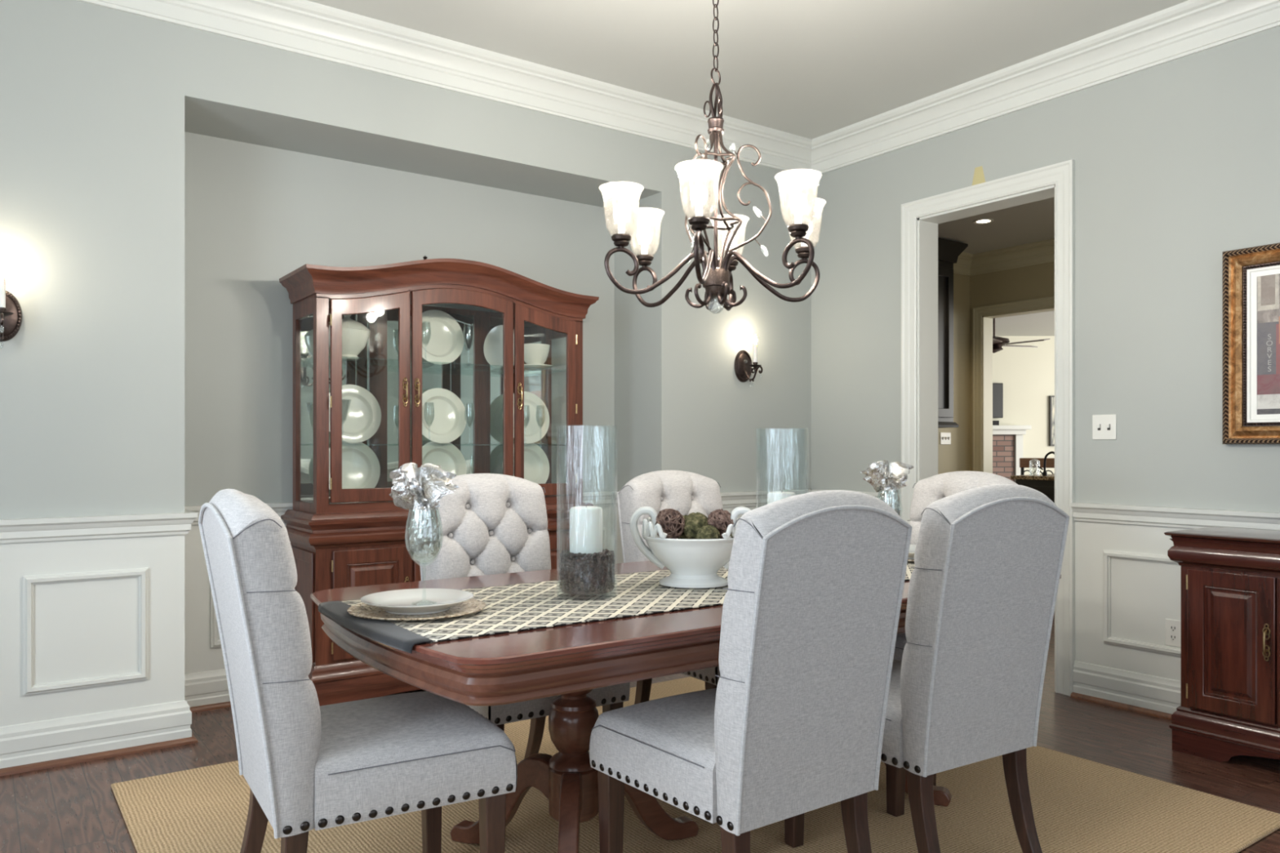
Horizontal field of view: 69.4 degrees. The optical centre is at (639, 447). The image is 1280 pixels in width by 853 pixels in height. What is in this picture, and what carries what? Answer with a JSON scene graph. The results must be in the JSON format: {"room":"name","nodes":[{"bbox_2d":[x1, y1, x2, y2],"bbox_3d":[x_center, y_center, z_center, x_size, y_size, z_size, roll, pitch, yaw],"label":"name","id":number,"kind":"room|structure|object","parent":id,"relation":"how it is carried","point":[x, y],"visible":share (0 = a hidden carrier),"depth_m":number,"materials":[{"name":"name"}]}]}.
{"room":"dining room","nodes":[
{"label":"dining room","id":0,"kind":"room"},
{"bbox_2d":[0,0,811,726],"bbox_3d":[-1.414,-0.344,4.360,6.023,3.048,0.586,0,0,-36],"label":"wall","id":1,"kind":"structure","parent":0,"point":[160,181],"depth_m":4.16,"materials":[{"name":"paint"}]},
{"bbox_2d":[0,262,22,348],"bbox_3d":[-2.266,-0.501,3.282,0.128,0.303,0.171,0,0,-36],"label":"wall sconce","id":2,"kind":"object","parent":1,"relation":"attached to","point":[11,313],"visible":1,"depth_m":3.35,"materials":[{"name":"brown metal"}]},
{"bbox_2d":[22,567,148,695],"bbox_3d":[-2.090,0.690,3.502,0.408,0.436,0.020,0,0,-36],"label":"trim","id":3,"kind":"structure","parent":1,"relation":"attached to","point":[28,688],"depth_m":3.48,"materials":[{"name":"paint"}]},
{"bbox_2d":[0,668,230,768],"bbox_3d":[-1.391,1.096,4.289,5.738,0.168,0.488,0,0,-36],"label":"baseboard","id":4,"kind":"structure","parent":1,"relation":"attached to","point":[28,743],"depth_m":3.54,"materials":[{"name":"paint"}]},
{"bbox_2d":[0,701,231,776],"bbox_3d":[-1.385,1.169,4.281,5.738,0.022,0.508,0,0,-36],"label":"trim","id":5,"kind":"structure","parent":1,"relation":"attached to","point":[144,748],"depth_m":3.53,"materials":[{"name":"brown wood"}]},
{"bbox_2d":[210,589,221,648],"bbox_3d":[-1.632,0.690,4.404,0.760,0.436,0.020,0,0,-36],"label":"trim","id":6,"kind":"structure","parent":1,"relation":"attached to","point":[215,642],"depth_m":4.18,"materials":[{"name":"paint"}]},
{"bbox_2d":[0,488,813,543],"bbox_3d":[-1.385,0.304,4.281,5.738,0.085,0.508,0,0,-36],"label":"trim","id":7,"kind":"structure","parent":1,"relation":"attached to","point":[46,529],"depth_m":3.57,"materials":[{"name":"paint"}]},
{"bbox_2d":[602,527,605,549],"bbox_3d":[-0.373,0.690,5.307,0.420,0.436,0.020,0,0,-36],"label":"trim","id":8,"kind":"structure","parent":1,"relation":"attached to","point":[603,528],"depth_m":5.41,"materials":[{"name":"paint"}]},
{"bbox_2d":[76,0,1279,177],"bbox_3d":[0.304,-1.777,1.925,5.738,0.182,5.374,0,0,-36],"label":"trim","id":9,"kind":"structure","parent":1,"relation":"attached to","point":[301,27],"depth_m":4.36,"materials":[{"name":"paint"}]},
{"bbox_2d":[734,334,763,386],"bbox_3d":[0.654,-0.501,5.376,0.128,0.303,0.171,0,0,-36],"label":"wall sconce","id":10,"kind":"object","parent":1,"relation":"attached to","point":[743,362],"visible":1,"depth_m":5.41,"materials":[{"name":"brown metal"}]},
{"bbox_2d":[0,611,1279,852],"bbox_3d":[2.588,1.230,7.442,16.120,0.100,11.920,0,0,-36],"label":"floor","id":11,"kind":"structure","parent":0,"point":[72,808],"depth_m":3.36,"materials":[{"name":"brown wood"}]},
{"bbox_2d":[279,255,599,706],"bbox_3d":[-0.945,0.143,4.574,1.499,2.074,0.454,0,0,-36],"label":"china cabinet","id":12,"kind":"object","parent":11,"relation":"on","point":[339,537],"visible":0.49,"depth_m":4.33,"materials":[{"name":"brown wood"}]},
{"bbox_2d":[342,400,351,423],"bbox_3d":[-1.375,-0.117,4.268,0.084,0.205,0.084,0,0,-36],"label":"goblet","id":13,"kind":"object","parent":12,"relation":"on","point":[349,401],"visible":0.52,"depth_m":4.28,"materials":[{"name":"clear glass"}]},
{"bbox_2d":[328,315,369,360],"bbox_3d":[-1.372,-0.520,4.332,0.206,0.220,0.206,0,0,-36],"label":"soup tureen","id":14,"kind":"object","parent":12,"relation":"on","point":[355,335],"visible":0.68,"depth_m":4.28,"materials":[{"name":"white ceramic"}]},
{"bbox_2d":[328,440,380,488],"bbox_3d":[-1.381,0.105,4.415,0.284,0.280,0.063,0,0,-34],"label":"dinner plate","id":15,"kind":"object","parent":12,"relation":"on","point":[361,468],"visible":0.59,"depth_m":4.45,"materials":[{"name":"white ceramic"}]},
{"bbox_2d":[328,384,381,443],"bbox_3d":[-1.377,-0.160,4.418,0.284,0.280,0.063,0,0,-34],"label":"dinner plate","id":16,"kind":"object","parent":12,"relation":"on","point":[363,420],"visible":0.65,"depth_m":4.44,"materials":[{"name":"white ceramic"}]},
{"bbox_2d":[300,302,544,500],"bbox_3d":[-1.072,-0.200,4.751,1.331,0.990,0.006,0,0,-36],"label":"glass pane","id":17,"kind":"object","parent":12,"relation":"on","point":[375,371],"depth_m":4.73,"materials":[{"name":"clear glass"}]},
{"bbox_2d":[410,310,463,364],"bbox_3d":[-1.024,-0.555,4.671,0.284,0.280,0.063,0,0,-34],"label":"dinner plate","id":18,"kind":"object","parent":12,"relation":"on","point":[445,344],"visible":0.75,"depth_m":4.69,"materials":[{"name":"white ceramic"}]},
{"bbox_2d":[422,387,466,443],"bbox_3d":[-1.012,-0.160,4.680,0.284,0.280,0.063,0,0,-34],"label":"dinner plate","id":19,"kind":"object","parent":12,"relation":"on","point":[448,423],"visible":0.88,"depth_m":4.69,"materials":[{"name":"white ceramic"}]},
{"bbox_2d":[422,441,466,475],"bbox_3d":[-1.012,0.105,4.680,0.284,0.280,0.063,0,0,-34],"label":"dinner plate","id":20,"kind":"object","parent":12,"relation":"on","point":[447,455],"visible":0.48,"depth_m":4.71,"materials":[{"name":"white ceramic"}]},
{"bbox_2d":[483,324,514,367],"bbox_3d":[-0.731,-0.528,4.837,0.184,0.227,0.051,0,0,14],"label":"dinner plate","id":21,"kind":"object","parent":12,"relation":"on","point":[493,344],"visible":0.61,"depth_m":4.85,"materials":[{"name":"white ceramic"}]},
{"bbox_2d":[478,444,566,444],"bbox_3d":[-0.974,-0.012,4.614,1.315,0.006,0.295,0,0,-36],"label":"glass shelf","id":22,"kind":"object","parent":12,"relation":"attached to","point":[478,444],"depth_m":4.88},
{"bbox_2d":[513,391,549,443],"bbox_3d":[-0.613,-0.160,4.965,0.284,0.280,0.063,0,0,-34],"label":"dinner plate","id":23,"kind":"object","parent":12,"relation":"on","point":[532,429],"visible":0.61,"depth_m":5.00,"materials":[{"name":"white ceramic"}]},
{"bbox_2d":[513,443,549,484],"bbox_3d":[-0.613,0.105,4.965,0.284,0.280,0.063,0,0,-34],"label":"dinner plate","id":24,"kind":"object","parent":12,"relation":"on","point":[536,464],"visible":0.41,"depth_m":5.01,"materials":[{"name":"white ceramic"}]},
{"bbox_2d":[524,343,552,370],"bbox_3d":[-0.556,-0.475,4.893,0.190,0.130,0.190,0,0,-36],"label":"gravy boat","id":25,"kind":"object","parent":12,"relation":"on","point":[535,355],"visible":0.88,"depth_m":4.83,"materials":[{"name":"white ceramic"}]},
{"bbox_2d":[111,676,1279,852],"bbox_3d":[0.113,1.173,3.065,3.000,0.012,2.510,0,0,-36],"label":"area rug","id":26,"kind":"object","parent":11,"relation":"on","point":[1079,805],"visible":0.39,"depth_m":2.90,"materials":[{"name":"carpet"}]},
{"bbox_2d":[198,488,517,852],"bbox_3d":[-0.696,0.631,2.241,0.648,1.073,0.502,0,0,-32],"label":"dining chair","id":27,"kind":"object","parent":26,"relation":"on","point":[306,766],"visible":0.99,"depth_m":2.04,"materials":[{"name":"grey fabric"}]},
{"bbox_2d":[419,473,630,759],"bbox_3d":[-0.418,0.631,3.117,0.502,1.073,0.648,0,0,-34],"label":"dining chair","id":28,"kind":"object","parent":26,"relation":"on","point":[492,523],"visible":0.3,"depth_m":3.25,"materials":[{"name":"grey fabric"}]},
{"bbox_2d":[616,470,723,704],"bbox_3d":[0.278,0.631,3.585,0.502,1.073,0.648,0,0,-36],"label":"dining chair","id":29,"kind":"object","parent":26,"relation":"on","point":[685,492],"visible":0.22,"depth_m":3.68,"materials":[{"name":"grey fabric"}]},
{"bbox_2d":[310,560,1061,852],"bbox_3d":[0.229,0.794,2.890,2.270,0.747,1.110,0,0,-36],"label":"dining table","id":30,"kind":"object","parent":26,"relation":"on","point":[570,661],"visible":0.45,"depth_m":2.17,"materials":[{"name":"brown wood"}]},
{"bbox_2d":[318,561,915,653],"bbox_3d":[0.246,0.425,2.865,2.293,0.023,0.630,0,0,-36],"label":"table runner","id":31,"kind":"object","parent":30,"relation":"on","point":[515,607],"visible":0.38,"depth_m":2.38,"materials":[{"name":"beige fabric"}]},
{"bbox_2d":[346,598,485,620],"bbox_3d":[-0.561,0.408,2.336,0.340,0.012,0.340,0,0,-36],"label":"charger plate","id":32,"kind":"object","parent":31,"relation":"on","point":[362,610],"visible":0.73,"depth_m":2.28,"materials":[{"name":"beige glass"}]},
{"bbox_2d":[360,588,473,614],"bbox_3d":[-0.561,0.393,2.336,0.278,0.031,0.278,0,0,-36],"label":"dinner plate","id":33,"kind":"object","parent":32,"relation":"on","point":[400,602],"visible":1,"depth_m":2.37,"materials":[{"name":"white ceramic"}]},
{"bbox_2d":[404,508,443,602],"bbox_3d":[-0.547,0.277,2.345,0.096,0.240,0.096,0,0,-36],"label":"wine glass","id":34,"kind":"object","parent":33,"relation":"on","point":[410,508],"visible":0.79,"depth_m":2.35,"materials":[{"name":"clear glass"}]},
{"bbox_2d":[389,462,458,563],"bbox_3d":[-0.545,0.165,2.341,0.172,0.254,0.113,0,0,-18],"label":"napkin","id":35,"kind":"object","parent":34,"relation":"in","point":[420,490],"visible":1,"depth_m":2.32,"materials":[{"name":"silver metal"}]},
{"bbox_2d":[556,425,617,599],"bbox_3d":[-0.148,0.176,2.583,0.168,0.475,0.168,0,0,-36],"label":"hurricane vase","id":36,"kind":"object","parent":31,"relation":"on","point":[558,501],"visible":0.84,"depth_m":2.58,"materials":[{"name":"clear glass"}]},
{"bbox_2d":[559,548,614,594],"bbox_3d":[-0.148,0.344,2.583,0.156,0.112,0.156,0,0,34],"label":"coffee beans","id":37,"kind":"object","parent":36,"relation":"in","point":[584,575],"visible":0.92,"depth_m":2.52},
{"bbox_2d":[569,505,602,559],"bbox_3d":[-0.150,0.235,2.581,0.092,0.145,0.092,0,0,-36],"label":"pillar candle","id":38,"kind":"object","parent":37,"relation":"on","point":[585,522],"visible":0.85,"depth_m":2.54,"materials":[{"name":"white wax"}]},
{"bbox_2d":[629,506,751,588],"bbox_3d":[0.162,0.296,2.780,0.307,0.235,0.291,0,0,-41],"label":"footed bowl","id":39,"kind":"object","parent":31,"relation":"on","point":[691,563],"visible":0.71,"depth_m":2.71,"materials":[{"name":"white ceramic"}]},
{"bbox_2d":[654,508,684,538],"bbox_3d":[0.088,0.231,2.778,0.095,0.095,0.096,0,0,-36],"label":"ball","id":40,"kind":"object","parent":39,"relation":"in","point":[671,521],"visible":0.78,"depth_m":2.75,"materials":[{"name":"brown wicker"}]},
{"bbox_2d":[677,515,688,538],"bbox_3d":[0.137,0.248,2.854,0.078,0.079,0.080,0,0,-36],"label":"moss ball","id":41,"kind":"object","parent":39,"relation":"in","point":[682,535],"visible":0.15,"depth_m":2.83,"materials":[{"name":"green plant"}]},
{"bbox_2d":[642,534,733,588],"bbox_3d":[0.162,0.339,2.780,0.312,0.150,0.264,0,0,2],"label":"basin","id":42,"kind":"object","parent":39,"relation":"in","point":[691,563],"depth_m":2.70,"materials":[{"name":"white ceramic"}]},
{"bbox_2d":[683,511,711,539],"bbox_3d":[0.170,0.238,2.779,0.087,0.087,0.086,0,0,-36],"label":"moss ball","id":43,"kind":"object","parent":39,"relation":"in","point":[694,522],"visible":0.68,"depth_m":2.75,"materials":[{"name":"green plant"}]},
{"bbox_2d":[696,524,719,539],"bbox_3d":[0.200,0.263,2.709,0.070,0.070,0.070,0,0,-36],"label":"moss ball","id":44,"kind":"object","parent":39,"relation":"in","point":[708,531],"visible":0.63,"depth_m":2.69,"materials":[{"name":"green plant"}]},
{"bbox_2d":[707,508,734,538],"bbox_3d":[0.243,0.230,2.776,0.090,0.092,0.092,0,0,-36],"label":"ball","id":45,"kind":"object","parent":39,"relation":"in","point":[718,518],"visible":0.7,"depth_m":2.75,"materials":[{"name":"brown wicker"}]},
{"bbox_2d":[755,427,808,507],"bbox_3d":[0.458,0.176,2.974,0.168,0.475,0.168,0,0,-36],"label":"hurricane vase","id":46,"kind":"object","parent":31,"relation":"on","point":[805,428],"visible":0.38,"depth_m":2.97,"materials":[{"name":"clear glass"}]},
{"bbox_3d":[0.458,0.344,2.974,0.156,0.112,0.156,0,0,-36],"label":"coffee beans","id":47,"kind":"object","parent":46,"relation":"in","visible":0},
{"bbox_2d":[767,490,795,504],"bbox_3d":[0.455,0.224,2.972,0.092,0.167,0.092,0,0,-36],"label":"pillar candle","id":48,"kind":"object","parent":47,"relation":"on","point":[773,496],"visible":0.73,"depth_m":2.94,"materials":[{"name":"white wax"}]},
{"bbox_3d":[1.007,0.408,3.460,0.340,0.012,0.340,0,0,-36],"label":"charger plate","id":49,"kind":"object","parent":31,"relation":"on","visible":0},
{"bbox_2d":[907,544,915,559],"bbox_3d":[1.007,0.393,3.460,0.278,0.031,0.278,0,0,-36],"label":"dinner plate","id":50,"kind":"object","parent":49,"relation":"on","point":[912,548],"visible":0.06,"depth_m":3.38,"materials":[{"name":"white ceramic"}]},
{"bbox_3d":[0.922,0.277,3.424,0.096,0.240,0.096,0,0,-36],"label":"wine glass","id":51,"kind":"object","parent":50,"relation":"on","visible":0},
{"bbox_2d":[860,460,914,515],"bbox_3d":[0.912,0.170,3.435,0.183,0.245,0.110,0,0,35],"label":"napkin","id":52,"kind":"object","parent":51,"relation":"in","point":[886,479],"visible":0.68,"depth_m":3.41,"materials":[{"name":"silver metal"}]},
{"bbox_2d":[589,489,911,852],"bbox_3d":[0.259,0.631,2.258,0.502,1.073,0.648,0,0,-36],"label":"dining chair","id":53,"kind":"object","parent":26,"relation":"on","point":[793,724],"visible":1,"depth_m":2.04,"materials":[{"name":"grey fabric"}]},
{"bbox_2d":[784,484,1069,852],"bbox_3d":[0.779,0.631,2.600,0.502,1.073,0.648,0,0,-32],"label":"dining chair","id":54,"kind":"object","parent":26,"relation":"on","point":[966,686],"visible":0.84,"depth_m":2.36,"materials":[{"name":"grey fabric"}]},
{"bbox_2d":[893,471,1017,785],"bbox_3d":[1.090,0.631,3.519,0.648,1.073,0.502,0,0,-36],"label":"dining chair","id":55,"kind":"object","parent":26,"relation":"on","point":[927,491],"visible":0.12,"depth_m":3.69,"materials":[{"name":"grey fabric"}]},
{"bbox_2d":[992,425,1031,482],"bbox_3d":[4.644,0.435,13.160,1.740,1.490,0.279,0,0,0],"label":"fireplace","id":56,"kind":"object","parent":11,"relation":"on","point":[1007,440],"visible":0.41,"depth_m":13.18,"materials":[{"name":"paint"}]},
{"bbox_2d":[992,420,999,425],"bbox_3d":[4.984,-0.345,13.191,0.240,0.070,0.100,0,0,0],"label":"speaker box","id":57,"kind":"object","parent":56,"relation":"on","point":[994,422],"visible":0.34,"depth_m":13.14,"materials":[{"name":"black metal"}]},
{"bbox_2d":[992,425,1031,435],"bbox_3d":[4.644,-0.245,13.160,1.740,0.130,0.279,0,0,0],"label":"mantel shelf","id":58,"kind":"object","parent":56,"relation":"attached to","point":[997,429],"depth_m":13.08,"materials":[{"name":"paint"}]},
{"bbox_2d":[1010,474,1054,502],"bbox_3d":[4.327,0.730,8.912,0.680,0.900,1.240,0,0,-36],"label":"kitchen island","id":59,"kind":"object","parent":11,"relation":"on","point":[1045,485],"visible":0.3,"depth_m":8.98,"materials":[{"name":"wood"}]},
{"bbox_2d":[1010,474,1054,480],"bbox_3d":[4.327,0.299,8.912,0.680,0.038,1.240,0,0,-36],"label":"island countertop","id":60,"kind":"structure","parent":59,"relation":"on","point":[1050,477],"depth_m":9.05,"materials":[{"name":"stone"}]},
{"bbox_2d":[1029,458,1039,475],"bbox_3d":[3.957,0.198,9.274,0.100,0.165,0.100,0,0,-36],"label":"canister","id":61,"kind":"object","parent":60,"relation":"on","point":[1033,459],"visible":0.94,"depth_m":9.27,"materials":[{"name":"clear glass"}]},
{"bbox_2d":[1037,451,1054,475],"bbox_3d":[4.009,0.160,9.081,0.044,0.241,0.220,0,0,-36],"label":"faucet","id":62,"kind":"object","parent":60,"relation":"on","point":[1044,473],"visible":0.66,"depth_m":9.10,"materials":[{"name":"black metal"}]},
{"bbox_2d":[1019,457,1054,475],"bbox_3d":[4.518,0.650,10.162,0.600,1.060,0.460,0,0,16],"label":"chair","id":63,"kind":"object","parent":11,"relation":"on","point":[1024,462],"visible":0.24,"depth_m":10.38,"materials":[{"name":"brown wood"}]},
{"bbox_2d":[1164,526,1279,761],"bbox_3d":[2.684,0.755,3.094,0.442,0.850,1.588,0,0,-36],"label":"sideboard","id":64,"kind":"object","parent":11,"relation":"on","point":[1229,707],"visible":1,"depth_m":3.45,"materials":[{"name":"brown wood"}]},
{"bbox_2d":[306,0,1188,253],"bbox_3d":[1.400,-1.918,3.607,9.720,0.100,7.070,0,0,-36],"label":"ceiling","id":65,"kind":"structure","parent":0,"point":[811,69],"depth_m":4.25,"materials":[{"name":"paint"}]},
{"bbox_2d":[601,0,826,313],"bbox_3d":[0.236,-1.142,2.883,0.711,1.452,0.735,0,0,-36],"label":"chandelier","id":66,"kind":"object","parent":65,"relation":"hanging from","point":[717,278],"visible":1,"depth_m":2.85,"materials":[{"name":"brown metal"}]},
{"bbox_2d":[973,218,993,224],"bbox_3d":[2.834,-1.863,7.631,0.156,0.009,0.156,0,0,-36],"label":"recessed light","id":67,"kind":"object","parent":65,"relation":"in","point":[982,221],"visible":1,"depth_m":7.64,"materials":[{"name":"white glass"}]},
{"bbox_2d":[937,273,969,474],"bbox_3d":[1.834,-0.344,8.170,3.697,3.048,0.120,0,0,-36],"label":"wall","id":68,"kind":"structure","parent":0,"point":[954,457],"depth_m":9.03,"materials":[{"name":"paint"}]},
{"bbox_2d":[940,432,951,444],"bbox_3d":[2.938,-0.085,8.876,0.160,0.116,0.018,0,0,-36],"label":"switch plate","id":69,"kind":"object","parent":68,"relation":"attached to","point":[945,437],"visible":1,"depth_m":8.88,"materials":[{"name":"white plastic"}]},
{"bbox_2d":[937,237,968,427],"bbox_3d":[2.329,-1.015,8.198,1.320,1.670,0.409,0,0,-36],"label":"upper cabinet","id":70,"kind":"object","parent":68,"relation":"attached to","point":[948,251],"visible":0.09,"depth_m":8.36,"materials":[{"name":"black wood"}]},
{"bbox_2d":[969,262,1054,471],"bbox_3d":[4.625,-0.344,7.322,0.150,3.048,4.510,0,0,-36],"label":"wall","id":71,"kind":"structure","parent":0,"point":[1037,281],"depth_m":8.80,"materials":[{"name":"paint"}]},
{"bbox_2d":[953,238,1054,275],"bbox_3d":[3.122,-1.777,6.245,3.547,0.182,4.510,0,0,-36],"label":"trim","id":72,"kind":"structure","parent":71,"relation":"attached to","point":[1042,251],"depth_m":8.73,"materials":[{"name":"paint"}]},
{"bbox_2d":[972,296,1054,473],"bbox_3d":[3.721,-0.094,8.557,0.178,2.548,1.354,0,0,-36],"label":"door frame","id":73,"kind":"structure","parent":71,"relation":"in","point":[982,316],"depth_m":9.01,"materials":[{"name":"paint"}]},
{"bbox_2d":[992,336,1054,475],"bbox_3d":[5.524,-0.220,13.361,6.000,2.800,0.120,0,0,0],"label":"wall","id":74,"kind":"structure","parent":0,"point":[1026,374],"depth_m":13.30,"materials":[{"name":"paint"}]},
{"bbox_2d":[992,382,1003,417],"bbox_3d":[4.659,-0.670,13.246,1.070,0.500,0.051,0,0,0],"label":"television","id":75,"kind":"object","parent":74,"relation":"attached to","point":[997,388],"visible":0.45,"depth_m":13.22,"materials":[{"name":"grey"}]},
{"bbox_2d":[1048,395,1054,445],"bbox_3d":[6.189,-0.380,13.278,0.610,0.720,0.045,0,0,0],"label":"painting","id":76,"kind":"object","parent":74,"relation":"attached to","point":[1051,398],"visible":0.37,"depth_m":13.27,"materials":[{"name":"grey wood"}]},
{"bbox_2d":[995,311,1054,336],"bbox_3d":[5.366,-1.650,11.908,6.400,0.100,7.900,0,0,-36],"label":"ceiling","id":77,"kind":"structure","parent":0,"point":[1037,324],"depth_m":12.13,"materials":[{"name":"paint"}]},
{"bbox_2d":[992,318,1049,353],"bbox_3d":[4.169,-1.350,10.797,1.221,0.500,1.199,0,0,-36],"label":"ceiling fan","id":78,"kind":"object","parent":77,"relation":"hanging from","point":[998,342],"visible":0.46,"depth_m":10.71,"materials":[{"name":"brown metal"}]},
{"bbox_2d":[811,26,1279,680],"bbox_3d":[2.738,-0.344,3.596,0.165,3.048,5.494,0,0,-36],"label":"wall","id":79,"kind":"structure","parent":0,"point":[1177,162],"depth_m":4.20,"materials":[{"name":"paint"}]},
{"bbox_2d":[901,159,1075,696],"bbox_3d":[1.843,-0.091,4.844,0.221,2.542,0.997,0,0,-36],"label":"door frame","id":80,"kind":"structure","parent":79,"relation":"in","point":[921,218],"depth_m":4.74,"materials":[{"name":"paint"}]},
{"bbox_2d":[811,489,1279,530],"bbox_3d":[2.619,0.304,3.585,0.042,0.085,5.374,0,0,-36],"label":"trim","id":81,"kind":"structure","parent":79,"relation":"attached to","point":[1184,517],"depth_m":4.01,"materials":[{"name":"paint"}]},
{"bbox_2d":[1092,414,1116,439],"bbox_3d":[2.141,-0.093,4.271,0.018,0.116,0.112,0,0,-36],"label":"switch plate","id":82,"kind":"object","parent":79,"relation":"attached to","point":[1104,426],"visible":1,"depth_m":4.27,"materials":[{"name":"white plastic"}]},
{"bbox_2d":[1070,692,1172,719],"bbox_3d":[2.619,1.169,3.585,0.042,0.022,5.374,0,0,-36],"label":"trim","id":83,"kind":"structure","parent":79,"relation":"attached to","point":[1073,695],"depth_m":4.17,"materials":[{"name":"brown wood"}]},
{"bbox_2d":[1072,660,1181,714],"bbox_3d":[2.627,1.096,3.591,0.022,0.168,5.374,0,0,-36],"label":"baseboard","id":84,"kind":"structure","parent":79,"relation":"attached to","point":[1160,694],"depth_m":4.17,"materials":[{"name":"paint"}]},
{"bbox_2d":[1102,549,1181,656],"bbox_3d":[2.452,0.689,3.836,0.020,0.429,1.076,0,0,-36],"label":"trim","id":85,"kind":"structure","parent":79,"relation":"attached to","point":[1107,554],"depth_m":4.21,"materials":[{"name":"paint"}]},
{"bbox_2d":[1164,618,1181,647],"bbox_3d":[2.326,0.808,4.028,0.018,0.116,0.070,0,0,-36],"label":"wall outlet","id":86,"kind":"object","parent":79,"relation":"attached to","point":[1172,627],"visible":0.89,"depth_m":4.03,"materials":[{"name":"white plastic"}]},
{"bbox_2d":[1222,242,1279,444],"bbox_3d":[2.696,-0.413,3.475,0.041,0.800,0.920,0,0,-36],"label":"framed picture","id":87,"kind":"object","parent":79,"relation":"attached to","point":[1251,275],"visible":1,"depth_m":3.77,"materials":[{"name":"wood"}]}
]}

